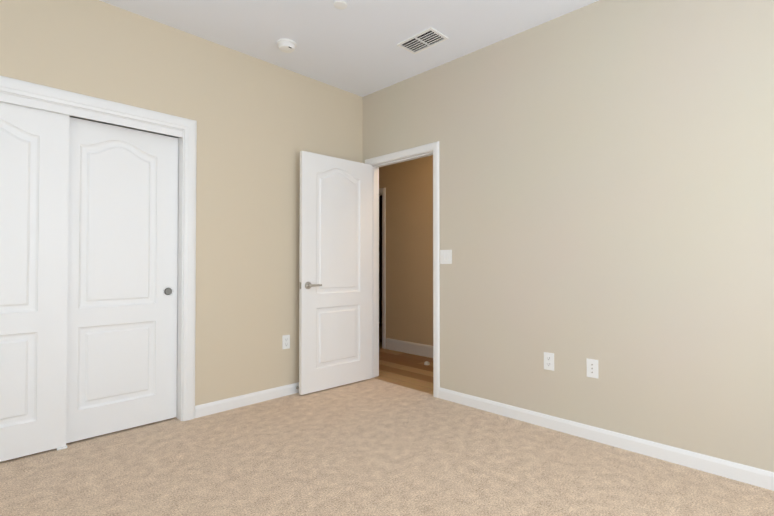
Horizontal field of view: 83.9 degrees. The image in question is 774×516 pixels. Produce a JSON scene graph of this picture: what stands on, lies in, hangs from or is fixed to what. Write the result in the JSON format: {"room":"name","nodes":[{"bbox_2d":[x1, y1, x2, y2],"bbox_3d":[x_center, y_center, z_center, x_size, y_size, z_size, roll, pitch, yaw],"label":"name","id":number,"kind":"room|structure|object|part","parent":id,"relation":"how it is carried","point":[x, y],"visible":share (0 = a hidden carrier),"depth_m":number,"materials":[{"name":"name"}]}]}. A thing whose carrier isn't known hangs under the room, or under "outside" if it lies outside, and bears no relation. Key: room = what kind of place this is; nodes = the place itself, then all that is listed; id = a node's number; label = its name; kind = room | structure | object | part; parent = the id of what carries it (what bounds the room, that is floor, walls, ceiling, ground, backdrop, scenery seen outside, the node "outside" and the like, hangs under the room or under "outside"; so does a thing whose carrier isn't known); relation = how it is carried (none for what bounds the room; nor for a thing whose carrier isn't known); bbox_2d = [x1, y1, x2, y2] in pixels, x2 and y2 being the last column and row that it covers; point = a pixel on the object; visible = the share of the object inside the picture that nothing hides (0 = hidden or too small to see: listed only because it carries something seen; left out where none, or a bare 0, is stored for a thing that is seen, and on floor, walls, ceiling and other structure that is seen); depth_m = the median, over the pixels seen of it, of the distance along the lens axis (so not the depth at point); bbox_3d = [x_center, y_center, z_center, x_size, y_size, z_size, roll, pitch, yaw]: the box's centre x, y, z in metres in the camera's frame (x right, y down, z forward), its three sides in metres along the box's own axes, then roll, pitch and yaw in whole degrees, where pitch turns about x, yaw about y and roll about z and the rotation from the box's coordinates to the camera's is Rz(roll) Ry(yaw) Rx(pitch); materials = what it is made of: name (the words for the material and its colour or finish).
{"room":"empty bedroom","nodes":[
{"label":"empty bedroom","id":0,"kind":"room"},
{"bbox_2d":[0,0,362,405],"bbox_3d":[-1.561,-0.231,2.985,0.120,2.740,3.620,-1,-1,45],"label":"wall","id":1,"kind":"structure","parent":0,"point":[261,124],"depth_m":3.25,"materials":[{"name":"beige paint"}]},
{"bbox_2d":[0,102,69,461],"bbox_3d":[-2.181,0.125,2.342,0.035,1.985,0.720,-1,-1,45],"label":"closet door","id":2,"kind":"structure","parent":1,"relation":"in","point":[34,180],"depth_m":2.48,"materials":[{"name":"white paint"}]},
{"bbox_2d":[0,76,196,420],"bbox_3d":[-1.962,0.106,2.578,0.122,2.054,1.404,-1,-1,45],"label":"door frame","id":3,"kind":"structure","parent":1,"relation":"attached to","point":[10,98],"depth_m":3.01,"materials":[{"name":"white paint"}]},
{"bbox_2d":[66,117,178,442],"bbox_3d":[-1.759,0.132,2.828,0.035,1.985,0.720,-1,-1,45],"label":"closet door","id":4,"kind":"structure","parent":1,"relation":"in","point":[122,276],"depth_m":2.82,"materials":[{"name":"white paint"}]},
{"bbox_2d":[163,288,172,294],"bbox_3d":[-1.534,0.234,3.023,0.012,0.064,0.064,-1,-1,45],"label":"door pull","id":5,"kind":"object","parent":4,"relation":"attached to","point":[167,291],"visible":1,"depth_m":3.02,"materials":[{"name":"silver metal"}]},
{"bbox_2d":[70,116,178,137],"bbox_3d":[-1.969,-0.886,2.599,0.088,0.029,1.366,-1,-1,45],"label":"track rail","id":6,"kind":"object","parent":1,"relation":"attached to","point":[122,126],"depth_m":2.85,"materials":[{"name":"grey metal"}]},
{"bbox_2d":[195,382,298,417],"bbox_3d":[-1.471,1.096,2.963,0.013,0.085,3.500,-1,-1,45],"label":"baseboard","id":7,"kind":"structure","parent":1,"relation":"attached to","point":[206,409],"depth_m":3.33,"materials":[{"name":"white paint"}]},
{"bbox_2d":[282,335,289,348],"bbox_3d":[-0.843,0.702,3.603,0.007,0.115,0.070,-1,-1,45],"label":"electrical outlet","id":8,"kind":"object","parent":1,"relation":"attached to","point":[285,341],"visible":1,"depth_m":3.60,"materials":[{"name":"white plastic"}]},
{"bbox_2d":[99,0,598,96],"bbox_3d":[0.072,-1.643,3.566,6.840,0.100,6.720,-1,-1,45],"label":"ceiling","id":9,"kind":"structure","parent":0,"point":[353,48],"depth_m":2.99,"materials":[{"name":"white paint"}]},
{"bbox_2d":[277,39,295,52],"bbox_3d":[-0.748,-1.573,3.210,0.140,0.050,0.140,-1,-1,45],"label":"smoke detector","id":10,"kind":"object","parent":9,"relation":"attached to","point":[287,45],"visible":1,"depth_m":3.17,"materials":[{"name":"white plastic"}]},
{"bbox_2d":[334,1,346,8],"bbox_3d":[-0.294,-1.601,2.731,0.086,0.007,0.086,-1,-1,45],"label":"sprinkler","id":11,"kind":"object","parent":9,"relation":"attached to","point":[340,4],"visible":1,"depth_m":2.72,"materials":[{"name":"white plastic"}]},
{"bbox_2d":[397,27,448,53],"bbox_3d":[0.260,-1.594,3.174,0.330,0.009,0.200,-1,-1,45],"label":"ceiling vent","id":12,"kind":"object","parent":9,"relation":"in","point":[423,40],"visible":1,"depth_m":3.17,"materials":[{"name":"white plastic"}]},
{"bbox_2d":[379,195,381,322],"bbox_3d":[-0.618,-0.168,7.600,0.100,2.740,1.710,-1,-1,45],"label":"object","id":13,"kind":"structure","parent":0,"point":[380,258],"depth_m":8.01,"materials":[{"name":"black paint"}]},
{"bbox_2d":[0,378,773,515],"bbox_3d":[-0.360,1.173,1.791,5.000,0.100,3.650,-1,-1,45],"label":"floor carpet","id":14,"kind":"object","parent":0,"point":[372,447],"visible":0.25,"depth_m":2.29,"materials":[{"name":"beige carpet"}]},
{"bbox_2d":[379,155,432,345],"bbox_3d":[1.109,-0.209,4.588,6.840,2.740,0.120,-1,-1,45],"label":"wall","id":15,"kind":"structure","parent":0,"point":[408,185],"depth_m":5.33,"materials":[{"name":"beige paint"}]},
{"bbox_2d":[379,188,385,348],"bbox_3d":[-0.347,0.133,5.938,0.917,2.100,0.016,-1,-1,45],"label":"door frame","id":16,"kind":"structure","parent":15,"relation":"attached to","point":[382,191],"depth_m":5.63,"materials":[{"name":"white paint"}]},
{"bbox_2d":[386,338,432,357],"bbox_3d":[1.697,1.085,3.892,4.810,0.140,0.013,-1,-1,45],"label":"baseboard","id":17,"kind":"structure","parent":15,"relation":"attached to","point":[424,350],"depth_m":5.27,"materials":[{"name":"white paint"}]},
{"bbox_2d":[363,0,773,471],"bbox_3d":[0.340,-0.221,3.731,6.720,2.740,0.120,-1,-1,45],"label":"wall","id":18,"kind":"structure","parent":0,"point":[606,184],"depth_m":2.61,"materials":[{"name":"paint"}]},
{"bbox_2d":[365,141,439,397],"bbox_3d":[0.153,0.095,3.914,0.911,2.113,0.152,-1,-1,45],"label":"door frame","id":19,"kind":"structure","parent":18,"relation":"attached to","point":[434,146],"depth_m":3.80,"materials":[{"name":"white paint"}]},
{"bbox_2d":[299,151,371,394],"bbox_3d":[-0.445,0.123,3.864,0.146,2.032,0.777,-1,-1,45],"label":"bedroom door","id":20,"kind":"structure","parent":19,"relation":"attached to","point":[335,297],"depth_m":3.81,"materials":[{"name":"white paint"}]},
{"bbox_3d":[-0.658,0.231,3.649,0.146,0.064,0.174,-1,-1,45],"label":"handle","id":21,"kind":"part","parent":20,"relation":"part of","materials":[{"name":"grey metal"}]},
{"bbox_2d":[440,250,451,263],"bbox_3d":[0.476,-0.009,3.500,0.116,0.115,0.012,-1,-1,45],"label":"light switch","id":22,"kind":"object","parent":18,"relation":"attached to","point":[445,256],"visible":1,"depth_m":3.50,"materials":[{"name":"white plastic"}]},
{"bbox_2d":[544,352,553,370],"bbox_3d":[1.085,0.693,2.887,0.070,0.115,0.007,-1,-1,45],"label":"electrical outlet","id":23,"kind":"object","parent":18,"relation":"attached to","point":[548,361],"visible":1,"depth_m":2.88,"materials":[{"name":"white plastic"}]},
{"bbox_2d":[586,358,597,378],"bbox_3d":[1.282,0.690,2.690,0.070,0.115,0.008,-1,-1,45],"label":"outlet","id":24,"kind":"object","parent":18,"relation":"attached to","point":[592,368],"visible":1,"depth_m":2.69,"materials":[{"name":"white plastic"}]},
{"bbox_2d":[439,387,773,490],"bbox_3d":[1.176,1.094,2.786,3.987,0.085,0.013,-1,-1,45],"label":"baseboard","id":25,"kind":"structure","parent":18,"relation":"attached to","point":[758,477],"depth_m":2.54,"materials":[{"name":"white paint"}]},
{"label":"outside","id":26,"kind":"structure","parent":0,"visible":0},
{"bbox_2d":[374,323,432,393],"bbox_3d":[1.360,1.216,4.820,6.840,0.096,3.070,-1,-1,45],"label":"floor","id":27,"kind":"structure","parent":26,"point":[411,371],"depth_m":4.50,"materials":[{"name":"brown wood"}]}
]}

